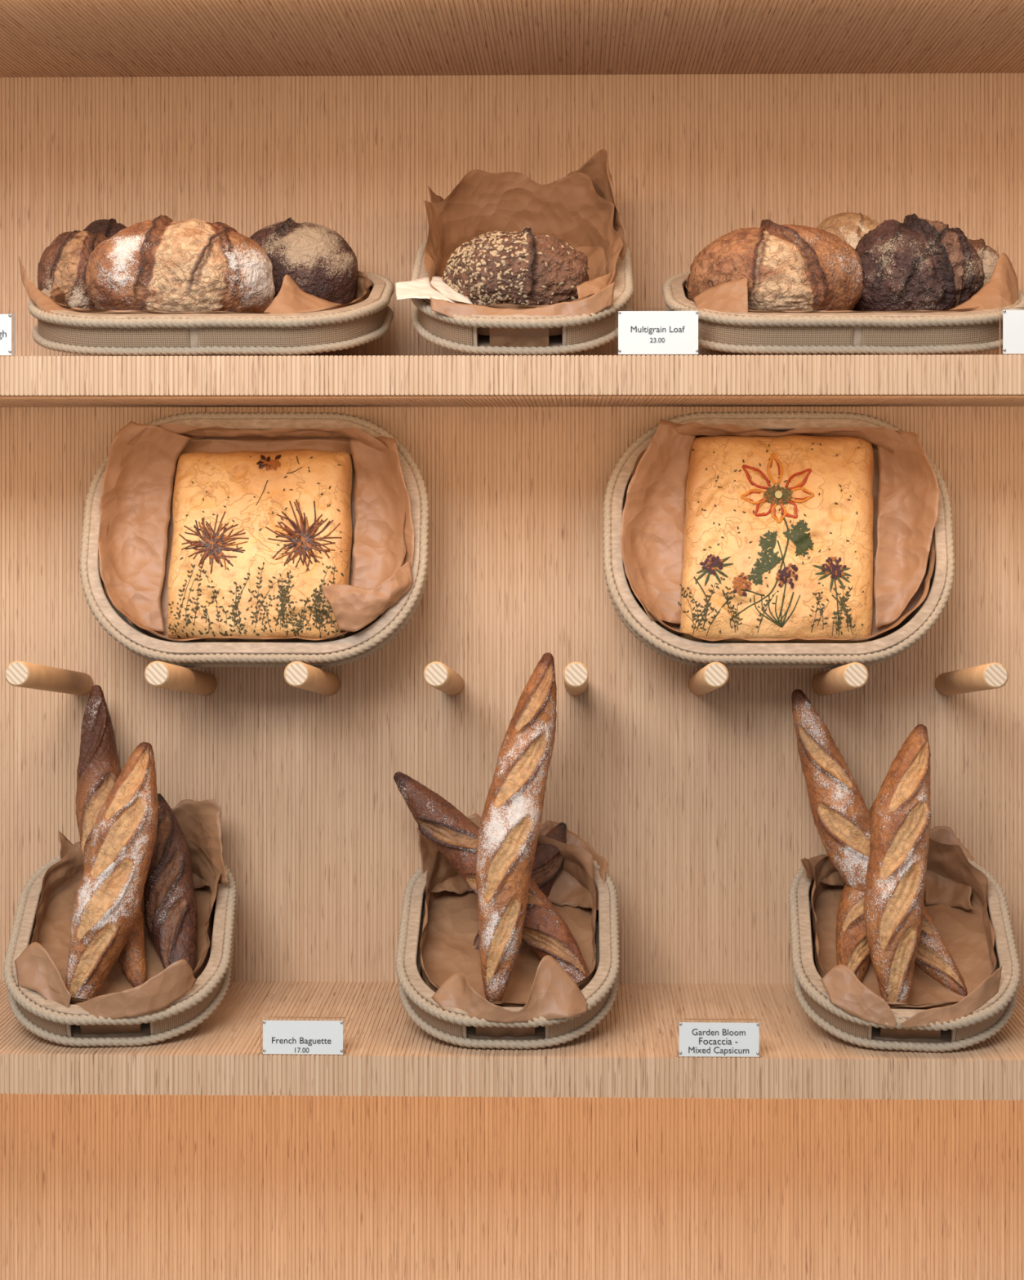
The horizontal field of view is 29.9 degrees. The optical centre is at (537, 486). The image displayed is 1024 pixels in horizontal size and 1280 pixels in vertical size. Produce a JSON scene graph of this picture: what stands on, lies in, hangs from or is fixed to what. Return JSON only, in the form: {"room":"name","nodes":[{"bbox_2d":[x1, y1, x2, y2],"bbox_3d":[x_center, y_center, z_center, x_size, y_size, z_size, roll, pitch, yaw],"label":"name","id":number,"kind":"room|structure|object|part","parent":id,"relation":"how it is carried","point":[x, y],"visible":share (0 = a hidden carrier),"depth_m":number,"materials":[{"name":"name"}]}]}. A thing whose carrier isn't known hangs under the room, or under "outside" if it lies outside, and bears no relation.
{"room":"food shop","nodes":[
{"label":"food shop","id":0,"kind":"room"},
{"bbox_2d":[0,72,1023,1279],"bbox_3d":[0.068,0.370,3.474,3.196,2.259,0.050,0,0,1],"label":"wall","id":1,"kind":"structure","parent":0,"point":[697,808],"depth_m":3.45,"materials":[{"name":"brown wood"}]},
{"bbox_2d":[4,660,93,695],"bbox_3d":[-0.826,0.329,3.270,0.041,0.100,0.420,0,0,1],"label":"wooden peg","id":2,"kind":"object","parent":1,"relation":"attached to","point":[17,673],"visible":0.97,"depth_m":3.18,"materials":[{"name":"brown wood"}]},
{"bbox_2d":[143,661,217,695],"bbox_3d":[-0.603,0.328,3.265,0.041,0.100,0.420,0,0,1],"label":"wooden peg","id":3,"kind":"object","parent":1,"relation":"attached to","point":[161,674],"visible":1,"depth_m":3.16,"materials":[{"name":"brown wood"}]},
{"bbox_2d":[79,411,429,667],"bbox_3d":[-0.488,0.090,3.343,0.603,0.444,0.200,0,0,3],"label":"bread basket","id":4,"kind":"object","parent":3,"relation":"on","point":[127,534],"visible":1,"depth_m":3.33,"materials":[{"name":"brown wood"}]},
{"bbox_3d":[-0.488,0.100,3.371,0.562,0.412,0.005,0,-18,1],"label":"board","id":5,"kind":"part","parent":4,"relation":"part of","materials":[{"name":"brown wood"}]},
{"bbox_2d":[166,448,353,642],"bbox_3d":[-0.481,0.103,3.325,0.316,0.337,0.154,0,0,1],"label":"focaccia","id":6,"kind":"object","parent":4,"relation":"in","point":[257,537],"visible":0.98,"depth_m":3.30,"materials":[{"name":"yellow food"}]},
{"bbox_2d":[283,661,340,695],"bbox_3d":[-0.380,0.328,3.261,0.041,0.099,0.420,0,0,1],"label":"wooden peg","id":7,"kind":"object","parent":1,"relation":"attached to","point":[298,674],"visible":1,"depth_m":3.11,"materials":[{"name":"brown wood"}]},
{"bbox_2d":[422,661,463,695],"bbox_3d":[-0.157,0.328,3.256,0.041,0.099,0.420,0,0,1],"label":"wooden peg","id":8,"kind":"object","parent":1,"relation":"attached to","point":[437,675],"visible":1,"depth_m":3.05,"materials":[{"name":"brown wood"}]},
{"bbox_2d":[0,979,1023,1100],"bbox_3d":[0.063,0.923,3.226,3.196,0.063,0.453,0,0,1],"label":"display shelf","id":9,"kind":"object","parent":1,"relation":"attached to","point":[631,1051],"visible":0.61,"depth_m":3.01,"materials":[{"name":"brown wood"}]},
{"bbox_2d":[3,799,236,1046],"bbox_3d":[-0.695,0.720,3.228,0.367,0.342,0.426,0,0,-5],"label":"bread basket","id":10,"kind":"object","parent":9,"relation":"on","point":[173,1000],"visible":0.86,"depth_m":3.14,"materials":[{"name":"brown wood"}]},
{"bbox_2d":[75,684,146,986],"bbox_3d":[-0.729,0.591,3.265,0.089,0.480,0.295,0,0,-25],"label":"baguette","id":11,"kind":"object","parent":10,"relation":"in","point":[99,768],"visible":0.57,"depth_m":3.30,"materials":[{"name":"brown food"}]},
{"bbox_2d":[65,742,158,999],"bbox_3d":[-0.695,0.640,3.157,0.106,0.418,0.204,0,0,24],"label":"baguette","id":12,"kind":"object","parent":10,"relation":"in","point":[108,900],"visible":0.94,"depth_m":3.12,"materials":[{"name":"brown food"}]},
{"bbox_3d":[-0.696,0.786,3.245,0.327,0.005,0.412,0,28,-5],"label":"board","id":13,"kind":"part","parent":10,"relation":"part of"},
{"bbox_2d":[143,793,197,972],"bbox_3d":[-0.620,0.681,3.244,0.089,0.298,0.208,0,0,-17],"label":"baguette","id":14,"kind":"object","parent":10,"relation":"in","point":[170,903],"visible":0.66,"depth_m":3.23,"materials":[{"name":"brown food"}]},
{"bbox_2d":[260,1016,346,1054],"bbox_3d":[-0.368,0.863,3.014,0.134,0.058,0.010,0,0,1],"label":"price tag","id":15,"kind":"object","parent":9,"relation":"on","point":[278,1035],"visible":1,"depth_m":3.01,"materials":[{"name":"white plastic"}]},
{"bbox_2d":[395,813,619,1048],"bbox_3d":[-0.047,0.734,3.214,0.367,0.313,0.429,0,0,1],"label":"bread basket","id":16,"kind":"object","parent":9,"relation":"on","point":[437,963],"visible":0.8,"depth_m":3.16,"materials":[{"name":"brown wood"}]},
{"bbox_2d":[393,771,588,983],"bbox_3d":[-0.070,0.665,3.241,0.395,0.342,0.094,0,0,28],"label":"baguette","id":17,"kind":"object","parent":16,"relation":"in","point":[453,833],"visible":0.59,"depth_m":3.23,"materials":[{"name":"brown food"}]},
{"bbox_3d":[-0.047,0.786,3.233,0.327,0.005,0.412,0,28,1],"label":"board","id":18,"kind":"part","parent":16,"relation":"part of","materials":[{"name":"brown wood"}]},
{"bbox_2d":[475,652,556,1000],"bbox_3d":[-0.036,0.560,3.160,0.103,0.557,0.222,0,0,28],"label":"baguette","id":19,"kind":"object","parent":16,"relation":"in","point":[508,834],"visible":0.97,"depth_m":3.11,"materials":[{"name":"brown food"}]},
{"bbox_2d":[473,822,566,950],"bbox_3d":[-0.050,0.722,3.296,0.264,0.262,0.084,0,0,-43],"label":"baguette","id":20,"kind":"object","parent":16,"relation":"in","point":[548,861],"visible":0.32,"depth_m":3.33,"materials":[{"name":"brown food"}]},
{"bbox_2d":[675,1018,761,1057],"bbox_3d":[0.283,0.862,3.001,0.133,0.058,0.010,0,0,1],"label":"price tag","id":21,"kind":"object","parent":9,"relation":"on","point":[695,1037],"visible":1,"depth_m":3.00,"materials":[{"name":"white plastic"}]},
{"bbox_2d":[788,826,1021,1052],"bbox_3d":[0.606,0.744,3.202,0.368,0.294,0.426,0,0,6],"label":"bread basket","id":22,"kind":"object","parent":9,"relation":"on","point":[967,907],"visible":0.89,"depth_m":3.14,"materials":[{"name":"brown wood"}]},
{"bbox_2d":[835,777,885,982],"bbox_3d":[0.557,0.664,3.251,0.089,0.342,0.282,0,0,34],"label":"baguette","id":23,"kind":"object","parent":22,"relation":"in","point":[852,949],"visible":0.35,"depth_m":3.18,"materials":[{"name":"brown food"}]},
{"bbox_2d":[791,688,967,996],"bbox_3d":[0.573,0.597,3.244,0.358,0.483,0.107,0,0,39],"label":"baguette","id":24,"kind":"object","parent":22,"relation":"in","point":[842,818],"visible":0.79,"depth_m":3.26,"materials":[{"name":"brown food"}]},
{"bbox_2d":[862,724,931,1004],"bbox_3d":[0.592,0.627,3.135,0.100,0.457,0.207,0,0,22],"label":"baguette","id":25,"kind":"object","parent":22,"relation":"in","point":[900,820],"visible":0.93,"depth_m":3.09,"materials":[{"name":"brown food"}]},
{"bbox_3d":[0.608,0.786,3.219,0.327,0.005,0.412,0,28,5],"label":"board","id":26,"kind":"part","parent":22,"relation":"part of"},
{"bbox_2d":[0,354,1023,407],"bbox_3d":[0.063,-0.174,3.226,3.196,0.062,0.453,0,0,1],"label":"display shelf","id":27,"kind":"object","parent":1,"relation":"attached to","point":[971,380],"visible":1,"depth_m":3.01,"materials":[{"name":"brown wood"}]},
{"bbox_2d":[0,311,15,355],"bbox_3d":[-0.891,-0.240,3.025,0.135,0.070,0.010,0,0,1],"label":"price tag","id":28,"kind":"object","parent":27,"relation":"on","point":[7,319],"visible":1,"depth_m":3.02,"materials":[{"name":"white paper"}]},
{"bbox_2d":[18,257,394,355],"bbox_3d":[-0.548,-0.297,3.209,0.612,0.183,0.406,0,0,1],"label":"bread basket","id":29,"kind":"object","parent":27,"relation":"on","point":[297,322],"visible":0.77,"depth_m":3.03,"materials":[{"name":"brown wood"}]},
{"bbox_2d":[36,230,107,309],"bbox_3d":[-0.773,-0.352,3.277,0.157,0.167,0.149,0,0,1],"label":"loaf","id":30,"kind":"object","parent":29,"relation":"in","point":[63,263],"visible":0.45,"depth_m":3.21,"materials":[{"name":"brown food"}]},
{"bbox_2d":[82,217,126,239],"bbox_3d":[-0.761,-0.400,3.392,0.112,0.144,0.116,0,0,1],"label":"loaf","id":31,"kind":"object","parent":29,"relation":"in","point":[109,228],"visible":0.11,"depth_m":3.36,"materials":[{"name":"brown food"}]},
{"bbox_2d":[85,214,275,312],"bbox_3d":[-0.588,-0.344,3.166,0.311,0.204,0.225,0,0,1],"label":"loaf","id":32,"kind":"object","parent":29,"relation":"in","point":[162,264],"visible":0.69,"depth_m":3.08,"materials":[{"name":"brown food"}]},
{"bbox_2d":[249,217,358,304],"bbox_3d":[-0.412,-0.370,3.299,0.206,0.186,0.171,0,0,-4],"label":"loaf","id":33,"kind":"object","parent":29,"relation":"in","point":[318,260],"visible":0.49,"depth_m":3.23,"materials":[{"name":"brown food"}]},
{"bbox_2d":[395,148,634,355],"bbox_3d":[-0.024,-0.392,3.209,0.380,0.371,0.428,0,0,7],"label":"bread basket","id":34,"kind":"object","parent":27,"relation":"on","point":[580,208],"visible":0.84,"depth_m":3.22,"materials":[{"name":"brown wood"}]},
{"bbox_2d":[441,226,589,305],"bbox_3d":[-0.036,-0.342,3.159,0.243,0.166,0.202,0,0,-6],"label":"loaf","id":35,"kind":"object","parent":34,"relation":"in","point":[522,268],"visible":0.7,"depth_m":3.08,"materials":[{"name":"brown food"}]},
{"bbox_3d":[-0.024,-0.310,3.224,0.327,0.005,0.412,0,28,1],"label":"board","id":36,"kind":"part","parent":34,"relation":"part of","materials":[{"name":"brown wood"}]},
{"bbox_2d":[615,308,700,355],"bbox_3d":[0.189,-0.242,3.003,0.133,0.073,0.010,0,0,1],"label":"price tag","id":37,"kind":"object","parent":27,"relation":"on","point":[638,331],"visible":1,"depth_m":3.00,"materials":[{"name":"white plastic"}]},
{"bbox_2d":[662,253,1023,355],"bbox_3d":[0.505,-0.297,3.188,0.592,0.184,0.405,0,0,1],"label":"bread basket","id":38,"kind":"object","parent":27,"relation":"on","point":[727,325],"visible":0.62,"depth_m":3.01,"materials":[{"name":"brown wood"}]},
{"bbox_2d":[687,219,863,311],"bbox_3d":[0.391,-0.340,3.158,0.290,0.194,0.224,0,0,1],"label":"loaf","id":39,"kind":"object","parent":38,"relation":"in","point":[785,267],"visible":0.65,"depth_m":3.07,"materials":[{"name":"brown food"}]},
{"bbox_2d":[816,212,879,248],"bbox_3d":[0.543,-0.399,3.340,0.146,0.153,0.124,0,0,-4],"label":"loaf","id":40,"kind":"object","parent":38,"relation":"in","point":[850,227],"visible":0.27,"depth_m":3.30,"materials":[{"name":"brown food"}]},
{"bbox_2d":[852,213,984,311],"bbox_3d":[0.624,-0.347,3.177,0.229,0.202,0.219,0,0,1],"label":"loaf","id":41,"kind":"object","parent":38,"relation":"in","point":[914,264],"visible":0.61,"depth_m":3.10,"materials":[{"name":"brown food"}]},
{"bbox_2d":[967,238,999,285],"bbox_3d":[0.730,-0.348,3.296,0.150,0.153,0.153,0,0,30],"label":"loaf","id":42,"kind":"object","parent":38,"relation":"in","point":[989,256],"visible":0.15,"depth_m":3.24,"materials":[{"name":"brown food"}]},
{"bbox_2d":[999,307,1023,355],"bbox_3d":[0.787,-0.242,2.991,0.132,0.074,0.010,0,0,1],"label":"price tag","id":43,"kind":"object","parent":27,"relation":"on","point":[1011,319],"visible":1,"depth_m":2.99,"materials":[{"name":"white plastic"}]},
{"bbox_2d":[563,662,588,695],"bbox_3d":[0.065,0.328,3.252,0.041,0.098,0.420,0,0,1],"label":"wooden peg","id":44,"kind":"object","parent":1,"relation":"attached to","point":[575,674],"visible":1,"depth_m":3.05,"materials":[{"name":"brown wood"}]},
{"bbox_2d":[688,662,728,695],"bbox_3d":[0.286,0.328,3.248,0.041,0.098,0.420,0,0,1],"label":"wooden peg","id":45,"kind":"object","parent":1,"relation":"attached to","point":[714,675],"visible":1,"depth_m":3.04,"materials":[{"name":"brown wood"}]},
{"bbox_2d":[602,411,955,668],"bbox_3d":[0.414,0.090,3.325,0.602,0.444,0.196,0,0,1],"label":"bread basket","id":46,"kind":"object","parent":45,"relation":"on","point":[644,505],"visible":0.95,"depth_m":3.30,"materials":[{"name":"brown wood"}]},
{"bbox_2d":[677,435,873,643],"bbox_3d":[0.413,0.093,3.314,0.346,0.365,0.158,0,0,2],"label":"focaccia","id":47,"kind":"object","parent":46,"relation":"in","point":[778,540],"visible":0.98,"depth_m":3.29,"materials":[{"name":"yellow food"}]},
{"bbox_3d":[0.414,0.100,3.353,0.562,0.412,0.005,0,-18,1],"label":"board","id":48,"kind":"part","parent":46,"relation":"part of","materials":[{"name":"brown paper"}]},
{"bbox_2d":[811,662,868,695],"bbox_3d":[0.507,0.327,3.243,0.041,0.098,0.420,0,0,1],"label":"wooden peg","id":49,"kind":"object","parent":1,"relation":"attached to","point":[854,675],"visible":1,"depth_m":3.09,"materials":[{"name":"brown wood"}]},
{"bbox_2d":[934,662,1008,695],"bbox_3d":[0.728,0.327,3.239,0.041,0.097,0.420,0,0,1],"label":"wooden peg","id":50,"kind":"object","parent":1,"relation":"attached to","point":[989,676],"visible":1,"depth_m":3.13,"materials":[{"name":"brown wood"}]},
{"bbox_2d":[0,0,1023,77],"bbox_3d":[0.059,-0.769,3.034,3.196,0.060,0.870,0,0,1],"label":"shelf","id":51,"kind":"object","parent":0,"point":[39,38],"depth_m":3.15,"materials":[{"name":"brown wood"}]}
]}

